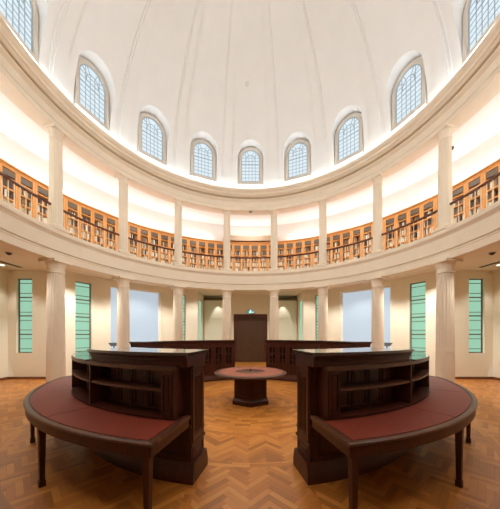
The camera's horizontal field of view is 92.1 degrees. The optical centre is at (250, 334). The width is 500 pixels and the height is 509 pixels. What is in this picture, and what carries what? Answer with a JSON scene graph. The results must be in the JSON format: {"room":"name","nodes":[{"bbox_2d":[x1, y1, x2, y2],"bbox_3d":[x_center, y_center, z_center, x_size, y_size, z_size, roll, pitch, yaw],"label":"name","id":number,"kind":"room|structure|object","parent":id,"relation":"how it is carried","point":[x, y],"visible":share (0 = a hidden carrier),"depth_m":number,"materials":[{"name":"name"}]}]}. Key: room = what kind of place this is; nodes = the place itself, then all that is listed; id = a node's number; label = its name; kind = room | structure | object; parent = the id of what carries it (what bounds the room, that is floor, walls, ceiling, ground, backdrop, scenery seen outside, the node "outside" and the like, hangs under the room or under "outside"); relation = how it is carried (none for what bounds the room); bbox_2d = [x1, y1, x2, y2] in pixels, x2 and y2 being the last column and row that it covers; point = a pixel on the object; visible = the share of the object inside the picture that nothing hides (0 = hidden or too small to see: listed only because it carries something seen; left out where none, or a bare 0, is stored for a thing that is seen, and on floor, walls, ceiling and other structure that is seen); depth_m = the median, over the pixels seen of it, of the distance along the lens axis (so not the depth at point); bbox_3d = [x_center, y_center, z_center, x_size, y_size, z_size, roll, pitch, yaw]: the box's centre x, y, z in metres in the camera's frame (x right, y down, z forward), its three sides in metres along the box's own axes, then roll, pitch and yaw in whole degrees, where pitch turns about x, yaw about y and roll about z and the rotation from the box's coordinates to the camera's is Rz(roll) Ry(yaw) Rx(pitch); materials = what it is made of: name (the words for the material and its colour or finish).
{"room":"library","nodes":[
{"label":"library","id":0,"kind":"room"},
{"bbox_2d":[0,269,46,377],"bbox_3d":[-7.218,-0.395,3.598,4.289,4.170,12.072,0,0,-22],"label":"wall","id":1,"kind":"structure","parent":0,"point":[13,363],"depth_m":9.23,"materials":[{"name":"beige paint"}]},
{"bbox_2d":[18,279,31,352],"bbox_3d":[-8.669,-0.740,9.354,0.600,2.860,0.080,0,0,0],"label":"window","id":2,"kind":"structure","parent":1,"relation":"in","point":[24,285],"depth_m":9.35,"materials":[{"name":"glass"}]},
{"bbox_2d":[0,375,71,380],"bbox_3d":[-6.894,1.645,9.411,4.299,0.090,13.671,0,0,22],"label":"baseboard","id":3,"kind":"structure","parent":1,"relation":"attached to","point":[4,378],"depth_m":9.21,"materials":[{"name":"brown wood"}]},
{"bbox_2d":[65,271,197,375],"bbox_3d":[-5.336,-0.395,11.585,5.977,4.170,0.737,0,0,-44],"label":"wall","id":4,"kind":"structure","parent":0,"point":[100,288],"depth_m":10.59,"materials":[{"name":"beige paint"}]},
{"bbox_2d":[75,281,90,351],"bbox_3d":[-6.973,-0.740,9.985,0.080,2.860,0.618,0,0,29],"label":"window","id":5,"kind":"structure","parent":4,"relation":"in","point":[82,290],"depth_m":10.00,"materials":[{"name":"glass"}]},
{"bbox_2d":[110,286,158,347],"bbox_3d":[-5.596,-0.760,11.765,2.311,2.900,0.080,0,0,-45],"label":"window","id":6,"kind":"structure","parent":4,"relation":"in","point":[143,305],"depth_m":11.88,"materials":[{"name":"glass"}]},
{"bbox_2d":[183,295,184,339],"bbox_3d":[-3.865,-0.740,13.093,0.618,2.860,0.080,0,0,-29],"label":"window","id":7,"kind":"structure","parent":4,"relation":"in","point":[183,295],"depth_m":13.20,"materials":[{"name":"glass"}]},
{"bbox_2d":[0,362,499,508],"bbox_3d":[0.000,1.740,6.120,21.000,0.100,21.000,0,0,0],"label":"floor","id":8,"kind":"structure","parent":0,"point":[250,451],"depth_m":3.01,"materials":[{"name":"wood"}]},
{"bbox_2d":[38,257,72,381],"bbox_3d":[-5.885,-0.275,7.290,0.634,3.930,0.634,0,0,11],"label":"stone column","id":9,"kind":"structure","parent":8,"relation":"on","point":[55,309],"depth_m":7.12,"materials":[{"name":"stone"}]},
{"bbox_2d":[23,376,189,508],"bbox_3d":[-2.501,1.298,3.611,4.648,0.783,1.315,0,0,45],"label":"curved desk","id":10,"kind":"object","parent":8,"relation":"on","point":[51,407],"visible":0.87,"depth_m":2.50,"materials":[{"name":"brown wood"}]},
{"bbox_2d":[112,275,134,347],"bbox_3d":[-4.989,-0.275,9.453,0.634,3.930,0.634,0,0,34],"label":"stone column","id":11,"kind":"structure","parent":8,"relation":"on","point":[123,314],"depth_m":9.27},
{"bbox_2d":[71,347,208,484],"bbox_3d":[-2.160,0.940,3.943,4.084,1.500,1.178,0,0,45],"label":"bookcase","id":12,"kind":"object","parent":8,"relation":"on","point":[159,383],"visible":0.8,"depth_m":2.86,"materials":[{"name":"brown wood"}]},
{"bbox_2d":[170,285,185,339],"bbox_3d":[-3.333,-0.275,11.109,0.634,3.930,0.634,0,0,-34],"label":"stone column","id":13,"kind":"structure","parent":8,"relation":"on","point":[177,289],"depth_m":10.93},
{"bbox_2d":[129,340,235,381],"bbox_3d":[-2.103,0.940,8.239,3.938,1.500,1.021,0,0,-45],"label":"bookcase","id":14,"kind":"object","parent":8,"relation":"on","point":[221,354],"visible":0.48,"depth_m":8.79,"materials":[{"name":"brown wood"}]},
{"bbox_2d":[221,289,233,339],"bbox_3d":[-1.171,-0.275,12.005,0.634,3.930,0.634,0,0,-11],"label":"stone column","id":15,"kind":"structure","parent":8,"relation":"on","point":[226,331],"depth_m":11.82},
{"bbox_2d":[214,367,286,407],"bbox_3d":[0.000,1.275,6.120,1.815,0.830,1.815,0,0,-28],"label":"round table","id":16,"kind":"object","parent":8,"relation":"on","point":[250,383],"visible":1,"depth_m":5.76,"materials":[{"name":"brown wood"}]},
{"bbox_2d":[267,289,279,339],"bbox_3d":[1.171,-0.275,12.005,0.634,3.930,0.634,0,0,11],"label":"stone column","id":17,"kind":"structure","parent":8,"relation":"on","point":[274,331],"depth_m":11.82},
{"bbox_2d":[265,340,371,381],"bbox_3d":[2.103,0.940,8.239,3.938,1.500,1.021,0,0,45],"label":"bookcase","id":18,"kind":"object","parent":8,"relation":"on","point":[279,354],"visible":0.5,"depth_m":8.79,"materials":[{"name":"brown wood"}]},
{"bbox_2d":[315,285,330,339],"bbox_3d":[3.333,-0.275,11.109,0.634,3.930,0.634,0,0,34],"label":"stone column","id":19,"kind":"structure","parent":8,"relation":"on","point":[322,289],"depth_m":10.93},
{"bbox_2d":[292,347,429,484],"bbox_3d":[2.160,0.940,3.943,4.084,1.500,1.178,0,0,-45],"label":"bookcase","id":20,"kind":"object","parent":8,"relation":"on","point":[339,383],"visible":0.79,"depth_m":2.87,"materials":[{"name":"brown wood"}]},
{"bbox_2d":[366,275,388,347],"bbox_3d":[4.989,-0.275,9.453,0.634,3.930,0.634,0,0,-34],"label":"stone column","id":21,"kind":"structure","parent":8,"relation":"on","point":[377,314],"depth_m":9.27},
{"bbox_2d":[311,376,477,508],"bbox_3d":[2.501,1.298,3.611,4.648,0.783,1.315,0,0,-45],"label":"curved desk","id":22,"kind":"object","parent":8,"relation":"on","point":[449,407],"visible":0.91,"depth_m":2.50,"materials":[{"name":"brown wood"}]},
{"bbox_2d":[428,257,462,381],"bbox_3d":[5.885,-0.275,7.290,0.634,3.930,0.634,0,0,-11],"label":"stone column","id":23,"kind":"structure","parent":8,"relation":"on","point":[445,309],"depth_m":7.12,"materials":[{"name":"stone"}]},
{"bbox_2d":[0,91,499,225],"bbox_3d":[0.000,-6.460,6.120,16.800,0.300,16.800,0,0,0],"label":"ceiling","id":24,"kind":"structure","parent":0,"point":[14,123],"depth_m":9.30,"materials":[{"name":"white paint"}]},
{"bbox_2d":[0,131,499,256],"bbox_3d":[0.000,-4.610,6.120,16.598,3.440,16.598,0,0,-8],"label":"wall","id":25,"kind":"structure","parent":0,"point":[15,154],"depth_m":10.56,"materials":[{"name":"white paint"}]},
{"bbox_2d":[0,199,499,291],"bbox_3d":[0.000,-2.685,6.120,12.679,0.890,12.679,0,0,-38],"label":"balcony","id":26,"kind":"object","parent":25,"relation":"attached to","point":[20,232],"depth_m":8.47,"materials":[{"name":"beige stone"}]},
{"bbox_2d":[0,171,50,223],"bbox_3d":[-5.958,-3.535,6.120,0.173,0.750,2.016,0,0,0],"label":"gallery railing","id":27,"kind":"object","parent":26,"relation":"on","point":[2,175],"visible":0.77,"depth_m":6.32,"materials":[{"name":"brown wood"}]},
{"bbox_2d":[43,123,69,233],"bbox_3d":[-5.885,-4.665,7.290,0.481,3.070,0.481,0,0,11],"label":"stone column","id":28,"kind":"structure","parent":26,"relation":"on","point":[56,134],"depth_m":7.16,"materials":[{"name":"stone"}]},
{"bbox_2d":[63,209,119,251],"bbox_3d":[-5.505,-3.535,8.400,0.174,0.750,2.016,0,0,22],"label":"gallery railing","id":29,"kind":"object","parent":26,"relation":"on","point":[64,211],"visible":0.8,"depth_m":8.27,"materials":[{"name":"brown wood"}]},
{"bbox_2d":[115,172,132,255],"bbox_3d":[-4.989,-4.665,9.453,0.481,3.070,0.481,0,0,34],"label":"stone column","id":30,"kind":"structure","parent":26,"relation":"on","point":[123,179],"depth_m":9.32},
{"bbox_2d":[128,237,174,264],"bbox_3d":[-4.213,-3.535,10.333,2.016,0.750,0.173,0,0,-45],"label":"gallery railing","id":31,"kind":"object","parent":26,"relation":"on","point":[129,238],"visible":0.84,"depth_m":10.34,"materials":[{"name":"brown wood"}]},
{"bbox_2d":[172,197,184,266],"bbox_3d":[-3.333,-4.665,11.109,0.481,3.070,0.481,0,0,-34],"label":"stone column","id":32,"kind":"structure","parent":26,"relation":"on","point":[178,202],"depth_m":10.97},
{"bbox_2d":[182,251,223,270],"bbox_3d":[-2.280,-3.535,11.625,2.016,0.750,0.174,0,0,-23],"label":"gallery railing","id":33,"kind":"object","parent":26,"relation":"on","point":[183,252],"visible":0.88,"depth_m":11.64,"materials":[{"name":"brown wood"}]},
{"bbox_2d":[222,208,231,270],"bbox_3d":[-1.171,-4.665,12.005,0.481,3.070,0.481,0,0,-11],"label":"stone column","id":34,"kind":"structure","parent":26,"relation":"on","point":[226,211],"depth_m":11.86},
{"bbox_2d":[230,257,270,271],"bbox_3d":[0.000,-3.535,12.078,2.016,0.750,0.173,0,0,0],"label":"gallery railing","id":35,"kind":"object","parent":26,"relation":"on","point":[244,258],"visible":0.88,"depth_m":12.10,"materials":[{"name":"brown wood"}]},
{"bbox_2d":[269,208,278,270],"bbox_3d":[1.171,-4.665,12.005,0.481,3.070,0.481,0,0,11],"label":"stone column","id":36,"kind":"structure","parent":26,"relation":"on","point":[274,211],"depth_m":11.86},
{"bbox_2d":[277,251,318,270],"bbox_3d":[2.280,-3.535,11.625,2.016,0.750,0.174,0,0,22],"label":"gallery railing","id":37,"kind":"object","parent":26,"relation":"on","point":[317,252],"visible":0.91,"depth_m":11.64,"materials":[{"name":"brown wood"}]},
{"bbox_2d":[316,197,328,266],"bbox_3d":[3.333,-4.665,11.109,0.481,3.070,0.481,0,0,34],"label":"stone column","id":38,"kind":"structure","parent":26,"relation":"on","point":[322,202],"depth_m":10.97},
{"bbox_2d":[326,237,372,264],"bbox_3d":[4.213,-3.535,10.333,2.016,0.750,0.173,0,0,45],"label":"gallery railing","id":39,"kind":"object","parent":26,"relation":"on","point":[371,238],"visible":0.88,"depth_m":10.34,"materials":[{"name":"brown wood"}]},
{"bbox_2d":[368,172,385,255],"bbox_3d":[4.989,-4.665,9.453,0.481,3.070,0.481,0,0,-34],"label":"stone column","id":40,"kind":"structure","parent":26,"relation":"on","point":[377,179],"depth_m":9.32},
{"bbox_2d":[381,209,437,251],"bbox_3d":[5.505,-3.535,8.400,0.174,0.750,2.016,0,0,-23],"label":"gallery railing","id":41,"kind":"object","parent":26,"relation":"on","point":[436,211],"visible":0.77,"depth_m":8.27,"materials":[{"name":"brown wood"}]},
{"bbox_2d":[431,123,457,233],"bbox_3d":[5.885,-4.665,7.290,0.481,3.070,0.481,0,0,-11],"label":"stone column","id":42,"kind":"structure","parent":26,"relation":"on","point":[444,134],"depth_m":7.16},
{"bbox_2d":[450,172,499,223],"bbox_3d":[5.958,-3.535,6.120,0.173,0.750,2.016,0,0,0],"label":"gallery railing","id":43,"kind":"object","parent":26,"relation":"on","point":[497,175],"visible":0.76,"depth_m":6.35,"materials":[{"name":"brown wood"}]},
{"bbox_2d":[0,15,499,214],"bbox_3d":[0.000,-6.680,6.120,12.719,0.960,12.719,0,0,-26],"label":"trim","id":44,"kind":"structure","parent":25,"relation":"attached to","point":[23,82],"depth_m":8.22,"materials":[{"name":"paint"}]},
{"bbox_2d":[223,236,277,243],"bbox_3d":[0.000,-5.400,13.646,3.126,0.260,0.627,0,0,0],"label":"trim","id":45,"kind":"structure","parent":25,"relation":"attached to","point":[250,239],"depth_m":13.46,"materials":[{"name":"beige paint"}]},
{"bbox_2d":[0,247,499,295],"bbox_3d":[0.000,-2.690,6.120,25.000,0.440,25.000,0,0,0],"label":"ceiling","id":46,"kind":"structure","parent":0,"point":[28,263],"depth_m":8.82,"materials":[{"name":"paint"}]},
{"bbox_2d":[0,159,18,208],"bbox_3d":[-7.494,-4.050,7.357,0.410,2.280,0.481,0,0,9],"label":"bookcase","id":47,"kind":"object","parent":46,"relation":"on","point":[6,168],"visible":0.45,"depth_m":7.39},
{"bbox_2d":[0,261,22,267],"bbox_3d":[-8.380,-2.462,7.520,0.130,0.016,2.540,0,0,0],"label":"ceiling vent","id":48,"kind":"object","parent":46,"relation":"in","point":[0,261],"visible":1,"depth_m":8.40,"materials":[{"name":"black plastic"}]},
{"bbox_2d":[18,170,35,217],"bbox_3d":[-7.397,-4.050,7.845,0.410,2.280,0.481,0,0,13],"label":"bookcase","id":49,"kind":"object","parent":46,"relation":"on","point":[24,179],"visible":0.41,"depth_m":7.84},
{"bbox_2d":[35,179,48,218],"bbox_3d":[-7.268,-4.050,8.325,0.410,2.280,0.481,0,0,17],"label":"bookcase","id":50,"kind":"object","parent":46,"relation":"on","point":[41,189],"visible":0.29,"depth_m":8.25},
{"bbox_2d":[63,194,66,228],"bbox_3d":[-7.108,-4.050,8.795,0.410,2.280,0.481,0,0,21],"label":"bookcase","id":51,"kind":"object","parent":46,"relation":"on","point":[64,195],"visible":0.14,"depth_m":8.93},
{"bbox_2d":[66,196,79,237],"bbox_3d":[-6.918,-4.050,9.255,0.410,2.280,0.481,0,0,24],"label":"bookcase","id":52,"kind":"object","parent":46,"relation":"on","point":[72,204],"visible":0.38,"depth_m":9.19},
{"bbox_2d":[79,202,92,242],"bbox_3d":[-6.698,-4.050,9.700,0.410,2.280,0.481,0,0,28],"label":"bookcase","id":53,"kind":"object","parent":46,"relation":"on","point":[85,210],"visible":0.43,"depth_m":9.64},
{"bbox_2d":[93,208,104,246],"bbox_3d":[-6.450,-4.050,10.131,0.410,2.280,0.481,0,0,32],"label":"bookcase","id":54,"kind":"object","parent":46,"relation":"on","point":[98,216],"visible":0.38,"depth_m":10.07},
{"bbox_2d":[105,213,116,250],"bbox_3d":[-6.174,-4.050,10.544,0.410,2.280,0.481,0,0,36],"label":"bookcase","id":55,"kind":"object","parent":46,"relation":"on","point":[110,220],"visible":0.39,"depth_m":10.48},
{"bbox_2d":[68,197,462,270],"bbox_3d":[0.033,-3.987,11.056,14.588,1.528,5.542,0,0,0],"label":"book","id":56,"kind":"object","parent":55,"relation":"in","point":[366,236],"visible":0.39,"depth_m":11.91,"materials":[{"name":"paper"}]},
{"bbox_2d":[117,217,128,249],"bbox_3d":[-5.871,-4.050,10.938,0.410,2.280,0.481,0,0,39],"label":"bookcase","id":57,"kind":"object","parent":46,"relation":"on","point":[117,217],"visible":0.1,"depth_m":10.67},
{"bbox_2d":[128,222,138,256],"bbox_3d":[-5.543,-4.050,11.312,0.410,2.280,0.481,0,0,43],"label":"bookcase","id":58,"kind":"object","parent":46,"relation":"on","point":[133,228],"visible":0.39,"depth_m":11.26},
{"bbox_2d":[139,225,149,258],"bbox_3d":[-5.192,-4.050,11.663,0.481,2.280,0.410,0,0,-43],"label":"bookcase","id":59,"kind":"object","parent":46,"relation":"on","point":[143,231],"visible":0.4,"depth_m":11.53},
{"bbox_2d":[149,228,159,261],"bbox_3d":[-4.818,-4.050,11.991,0.481,2.280,0.410,0,0,-39],"label":"bookcase","id":60,"kind":"object","parent":46,"relation":"on","point":[153,233],"visible":0.5,"depth_m":11.90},
{"bbox_2d":[160,231,169,263],"bbox_3d":[-4.424,-4.050,12.294,0.481,2.280,0.410,0,0,-36],"label":"bookcase","id":61,"kind":"object","parent":46,"relation":"on","point":[164,236],"visible":0.41,"depth_m":12.20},
{"bbox_2d":[169,233,173,263],"bbox_3d":[-4.011,-4.050,12.570,0.481,2.280,0.410,0,0,-32],"label":"bookcase","id":62,"kind":"object","parent":46,"relation":"on","point":[171,236],"visible":0.18,"depth_m":12.34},
{"bbox_2d":[182,236,188,266],"bbox_3d":[-3.580,-4.050,12.818,0.481,2.280,0.410,0,0,-28],"label":"bookcase","id":63,"kind":"object","parent":46,"relation":"on","point":[184,238],"visible":0.2,"depth_m":12.75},
{"bbox_2d":[188,237,197,267],"bbox_3d":[-3.135,-4.050,13.038,0.481,2.280,0.410,0,0,-24],"label":"bookcase","id":64,"kind":"object","parent":46,"relation":"on","point":[192,242],"visible":0.53,"depth_m":12.91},
{"bbox_2d":[198,239,206,268],"bbox_3d":[-2.675,-4.050,13.228,0.481,2.280,0.410,0,0,-21],"label":"bookcase","id":65,"kind":"object","parent":46,"relation":"on","point":[202,243],"visible":0.48,"depth_m":13.12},
{"bbox_2d":[207,240,215,269],"bbox_3d":[-2.205,-4.050,13.388,0.481,2.280,0.410,0,0,-17],"label":"bookcase","id":66,"kind":"object","parent":46,"relation":"on","point":[211,244],"visible":0.43,"depth_m":13.27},
{"bbox_2d":[216,241,223,269],"bbox_3d":[-1.725,-4.050,13.517,0.481,2.280,0.410,0,0,-13],"label":"bookcase","id":67,"kind":"object","parent":46,"relation":"on","point":[219,244],"visible":0.38,"depth_m":13.38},
{"bbox_2d":[230,242,232,270],"bbox_3d":[-1.237,-4.050,13.614,0.481,2.280,0.410,0,0,-9],"label":"bookcase","id":68,"kind":"object","parent":46,"relation":"on","point":[231,243],"visible":0.27,"depth_m":13.49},
{"bbox_2d":[233,242,241,270],"bbox_3d":[-0.744,-4.050,13.678,0.481,2.280,0.410,0,0,-6],"label":"bookcase","id":69,"kind":"object","parent":46,"relation":"on","point":[237,246],"visible":0.56,"depth_m":13.54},
{"bbox_2d":[242,242,249,270],"bbox_3d":[-0.248,-4.050,13.711,0.481,2.280,0.410,0,0,-2],"label":"bookcase","id":70,"kind":"object","parent":46,"relation":"on","point":[245,245],"visible":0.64,"depth_m":13.56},
{"bbox_2d":[251,242,258,270],"bbox_3d":[0.248,-4.050,13.711,0.481,2.280,0.410,0,0,2],"label":"bookcase","id":71,"kind":"object","parent":46,"relation":"on","point":[254,245],"visible":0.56,"depth_m":13.56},
{"bbox_2d":[259,242,267,270],"bbox_3d":[0.744,-4.050,13.678,0.481,2.280,0.410,0,0,6],"label":"bookcase","id":72,"kind":"object","parent":46,"relation":"on","point":[263,246],"visible":0.53,"depth_m":13.54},
{"bbox_2d":[268,242,270,270],"bbox_3d":[1.237,-4.050,13.614,0.481,2.280,0.410,0,0,9],"label":"bookcase","id":73,"kind":"object","parent":46,"relation":"on","point":[269,243],"visible":0.27,"depth_m":13.49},
{"bbox_2d":[277,241,284,269],"bbox_3d":[1.725,-4.050,13.517,0.481,2.280,0.410,0,0,13],"label":"bookcase","id":74,"kind":"object","parent":46,"relation":"on","point":[280,244],"visible":0.37,"depth_m":13.37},
{"bbox_2d":[285,240,293,269],"bbox_3d":[2.205,-4.050,13.388,0.481,2.280,0.410,0,0,17],"label":"bookcase","id":75,"kind":"object","parent":46,"relation":"on","point":[289,244],"visible":0.45,"depth_m":13.27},
{"bbox_2d":[294,239,302,268],"bbox_3d":[2.675,-4.050,13.228,0.481,2.280,0.410,0,0,21],"label":"bookcase","id":76,"kind":"object","parent":46,"relation":"on","point":[298,243],"visible":0.5,"depth_m":13.11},
{"bbox_2d":[303,237,312,267],"bbox_3d":[3.135,-4.050,13.038,0.481,2.280,0.410,0,0,24],"label":"bookcase","id":77,"kind":"object","parent":46,"relation":"on","point":[307,242],"visible":0.44,"depth_m":12.90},
{"bbox_2d":[312,236,318,266],"bbox_3d":[3.580,-4.050,12.818,0.481,2.280,0.410,0,0,28],"label":"bookcase","id":78,"kind":"object","parent":46,"relation":"on","point":[315,238],"visible":0.27,"depth_m":12.76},
{"bbox_2d":[327,233,331,263],"bbox_3d":[4.011,-4.050,12.570,0.481,2.280,0.410,0,0,32],"label":"bookcase","id":79,"kind":"object","parent":46,"relation":"on","point":[329,236],"visible":0.27,"depth_m":12.34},
{"bbox_2d":[331,231,340,263],"bbox_3d":[4.424,-4.050,12.294,0.481,2.280,0.410,0,0,36],"label":"bookcase","id":80,"kind":"object","parent":46,"relation":"on","point":[336,236],"visible":0.43,"depth_m":12.20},
{"bbox_2d":[341,228,351,261],"bbox_3d":[4.818,-4.050,11.991,0.481,2.280,0.410,0,0,39],"label":"bookcase","id":81,"kind":"object","parent":46,"relation":"on","point":[347,233],"visible":0.41,"depth_m":11.90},
{"bbox_2d":[351,225,361,257],"bbox_3d":[5.192,-4.050,11.663,0.481,2.280,0.410,0,0,43],"label":"bookcase","id":82,"kind":"object","parent":46,"relation":"on","point":[356,231],"visible":0.42,"depth_m":11.53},
{"bbox_2d":[362,222,372,256],"bbox_3d":[5.543,-4.050,11.312,0.410,2.280,0.481,0,0,-43],"label":"bookcase","id":83,"kind":"object","parent":46,"relation":"on","point":[367,228],"visible":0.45,"depth_m":11.24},
{"bbox_2d":[372,217,383,249],"bbox_3d":[5.871,-4.050,10.938,0.410,2.280,0.481,0,0,-39],"label":"bookcase","id":84,"kind":"object","parent":46,"relation":"on","point":[383,217],"visible":0.08,"depth_m":10.67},
{"bbox_2d":[384,213,395,250],"bbox_3d":[6.174,-4.050,10.544,0.410,2.280,0.481,0,0,-36],"label":"bookcase","id":85,"kind":"object","parent":46,"relation":"on","point":[390,220],"visible":0.42,"depth_m":10.48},
{"bbox_2d":[396,208,407,246],"bbox_3d":[6.450,-4.050,10.131,0.410,2.280,0.481,0,0,-32],"label":"bookcase","id":86,"kind":"object","parent":46,"relation":"on","point":[401,216],"visible":0.4,"depth_m":10.07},
{"bbox_2d":[408,202,421,242],"bbox_3d":[6.698,-4.050,9.700,0.410,2.280,0.481,0,0,-28],"label":"bookcase","id":87,"kind":"object","parent":46,"relation":"on","point":[414,210],"visible":0.44,"depth_m":9.64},
{"bbox_2d":[421,196,434,237],"bbox_3d":[6.918,-4.050,9.255,0.410,2.280,0.481,0,0,-24],"label":"bookcase","id":88,"kind":"object","parent":46,"relation":"on","point":[428,204],"visible":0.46,"depth_m":9.19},
{"bbox_2d":[434,194,437,228],"bbox_3d":[7.108,-4.050,8.795,0.410,2.280,0.481,0,0,-21],"label":"bookcase","id":89,"kind":"object","parent":46,"relation":"on","point":[436,195],"visible":0.16,"depth_m":8.93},
{"bbox_2d":[452,179,465,218],"bbox_3d":[7.268,-4.050,8.325,0.410,2.280,0.481,0,0,-17],"label":"bookcase","id":90,"kind":"object","parent":46,"relation":"on","point":[459,189],"visible":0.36,"depth_m":8.25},
{"bbox_2d":[465,170,482,217],"bbox_3d":[7.397,-4.050,7.845,0.410,2.280,0.481,0,0,-13],"label":"bookcase","id":91,"kind":"object","parent":46,"relation":"on","point":[476,179],"visible":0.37,"depth_m":7.84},
{"bbox_2d":[478,261,499,267],"bbox_3d":[8.380,-2.462,7.520,0.130,0.016,2.540,0,0,0],"label":"ceiling vent","id":92,"kind":"object","parent":46,"relation":"in","point":[498,261],"visible":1,"depth_m":8.41,"materials":[{"name":"black plastic"}]},
{"bbox_2d":[482,159,499,208],"bbox_3d":[7.494,-4.050,7.357,0.410,2.280,0.481,0,0,-9],"label":"bookcase","id":93,"kind":"object","parent":46,"relation":"on","point":[492,169],"visible":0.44,"depth_m":7.40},
{"bbox_2d":[34,0,466,188],"bbox_3d":[0.000,-10.420,6.120,14.400,6.980,14.400,0,0,0],"label":"ceiling","id":94,"kind":"structure","parent":0,"point":[307,66],"depth_m":9.32,"materials":[{"name":"paint"}]},
{"bbox_2d":[0,0,39,66],"bbox_3d":[-5.930,-8.428,6.120,0.130,1.895,1.220,0,0,0],"label":"window","id":95,"kind":"structure","parent":94,"relation":"attached to","point":[21,16],"depth_m":6.33,"materials":[{"name":"glass"}]},
{"bbox_2d":[74,58,109,133],"bbox_3d":[-5.479,-8.428,8.389,0.130,1.895,1.220,0,0,22],"label":"window","id":96,"kind":"structure","parent":94,"relation":"attached to","point":[91,94],"depth_m":8.37,"materials":[{"name":"glass"}]},
{"bbox_2d":[137,113,166,166],"bbox_3d":[-4.193,-8.428,10.313,0.130,1.895,1.220,0,0,45],"label":"window","id":97,"kind":"structure","parent":94,"relation":"attached to","point":[151,134],"depth_m":10.32,"materials":[{"name":"glass"}]},
{"bbox_2d":[190,139,215,182],"bbox_3d":[-2.269,-8.428,11.599,1.220,1.895,0.130,0,0,-22],"label":"window","id":98,"kind":"structure","parent":94,"relation":"attached to","point":[202,152],"depth_m":11.62,"materials":[{"name":"glass"}]},
{"bbox_2d":[238,147,262,185],"bbox_3d":[0.000,-8.428,12.050,1.220,1.895,0.130,0,0,0],"label":"window","id":99,"kind":"structure","parent":94,"relation":"attached to","point":[250,158],"depth_m":12.07,"materials":[{"name":"glass"}]},
{"bbox_2d":[285,139,310,182],"bbox_3d":[2.269,-8.428,11.599,1.220,1.895,0.130,0,0,22],"label":"window","id":100,"kind":"structure","parent":94,"relation":"attached to","point":[298,152],"depth_m":11.62,"materials":[{"name":"glass"}]},
{"bbox_2d":[334,113,363,166],"bbox_3d":[4.193,-8.428,10.313,1.220,1.895,0.130,0,0,45],"label":"window","id":101,"kind":"structure","parent":94,"relation":"attached to","point":[349,134],"depth_m":10.32,"materials":[{"name":"glass"}]},
{"bbox_2d":[391,58,426,133],"bbox_3d":[5.479,-8.428,8.389,0.130,1.895,1.220,0,0,-22],"label":"window","id":102,"kind":"structure","parent":94,"relation":"attached to","point":[409,94],"depth_m":8.37,"materials":[{"name":"glass"}]},
{"bbox_2d":[461,0,499,66],"bbox_3d":[5.930,-8.428,6.120,0.130,1.895,1.220,0,0,0],"label":"window","id":103,"kind":"structure","parent":94,"relation":"attached to","point":[479,16],"depth_m":6.34,"materials":[{"name":"glass"}]},
{"bbox_2d":[198,291,302,361],"bbox_3d":[0.000,-0.395,14.286,6.220,4.170,1.753,0,0,0],"label":"wall","id":104,"kind":"structure","parent":0,"point":[201,297],"depth_m":15.08,"materials":[{"name":"beige paint"}]},
{"bbox_2d":[199,300,201,339],"bbox_3d":[-3.045,-0.360,14.234,0.090,3.400,1.050,0,0,0],"label":"window","id":105,"kind":"structure","parent":104,"relation":"in","point":[200,302],"depth_m":14.65,"materials":[{"name":"glass"}]},
{"bbox_2d":[204,298,222,339],"bbox_3d":[-2.090,-0.435,15.087,1.680,3.750,0.090,0,0,0],"label":"doorway","id":106,"kind":"object","parent":104,"relation":"attached to","point":[213,307],"visible":0.54,"depth_m":15.10,"materials":[{"name":"paint"}]},
{"bbox_2d":[234,314,266,361],"bbox_3d":[0.000,0.198,15.071,2.080,2.985,0.178,0,0,0],"label":"door","id":107,"kind":"structure","parent":104,"relation":"in","point":[241,321],"depth_m":15.06,"materials":[{"name":"brown wood"}]},
{"bbox_2d":[232,295,268,339],"bbox_3d":[0.000,-0.395,15.091,2.340,4.170,0.139,0,0,0],"label":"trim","id":108,"kind":"structure","parent":104,"relation":"attached to","point":[241,304],"depth_m":15.02,"materials":[{"name":"beige paint"}]},
{"bbox_2d":[278,298,296,339],"bbox_3d":[2.090,-0.435,15.087,1.680,3.750,0.090,0,0,0],"label":"doorway","id":109,"kind":"object","parent":104,"relation":"attached to","point":[287,307],"visible":0.57,"depth_m":15.10,"materials":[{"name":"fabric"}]},
{"bbox_2d":[299,300,301,339],"bbox_3d":[3.045,-0.360,14.234,0.090,3.400,1.050,0,0,0],"label":"window","id":110,"kind":"structure","parent":104,"relation":"in","point":[300,302],"depth_m":14.65,"materials":[{"name":"glass"}]},
{"bbox_2d":[303,271,435,375],"bbox_3d":[5.336,-0.395,11.585,5.977,4.170,0.737,0,0,44],"label":"wall","id":111,"kind":"structure","parent":0,"point":[400,288],"depth_m":10.59,"materials":[{"name":"beige paint"}]},
{"bbox_2d":[316,295,317,339],"bbox_3d":[3.865,-0.740,13.093,0.618,2.860,0.080,0,0,29],"label":"window","id":112,"kind":"structure","parent":111,"relation":"in","point":[316,295],"depth_m":13.20,"materials":[{"name":"glass"}]},
{"bbox_2d":[342,286,390,347],"bbox_3d":[5.596,-0.760,11.765,2.311,2.900,0.080,0,0,45],"label":"window","id":113,"kind":"structure","parent":111,"relation":"in","point":[356,305],"depth_m":11.88,"materials":[{"name":"glass"}]},
{"bbox_2d":[410,281,425,351],"bbox_3d":[6.973,-0.740,9.985,0.080,2.860,0.618,0,0,-29],"label":"window","id":114,"kind":"structure","parent":111,"relation":"in","point":[417,290],"depth_m":10.00,"materials":[{"name":"glass"}]},
{"bbox_2d":[454,269,499,377],"bbox_3d":[7.218,-0.395,3.598,4.289,4.170,12.072,0,0,22],"label":"wall","id":115,"kind":"structure","parent":0,"point":[487,363],"depth_m":9.23,"materials":[{"name":"beige paint"}]},
{"bbox_2d":[429,375,499,379],"bbox_3d":[6.894,1.645,9.411,4.299,0.090,13.671,0,0,-22],"label":"baseboard","id":116,"kind":"structure","parent":115,"relation":"attached to","point":[495,378],"depth_m":9.21,"materials":[{"name":"brown wood"}]},
{"bbox_2d":[469,279,482,352],"bbox_3d":[8.669,-0.740,9.354,0.600,2.860,0.080,0,0,0],"label":"window","id":117,"kind":"structure","parent":115,"relation":"in","point":[475,285],"depth_m":9.35,"materials":[{"name":"glass"}]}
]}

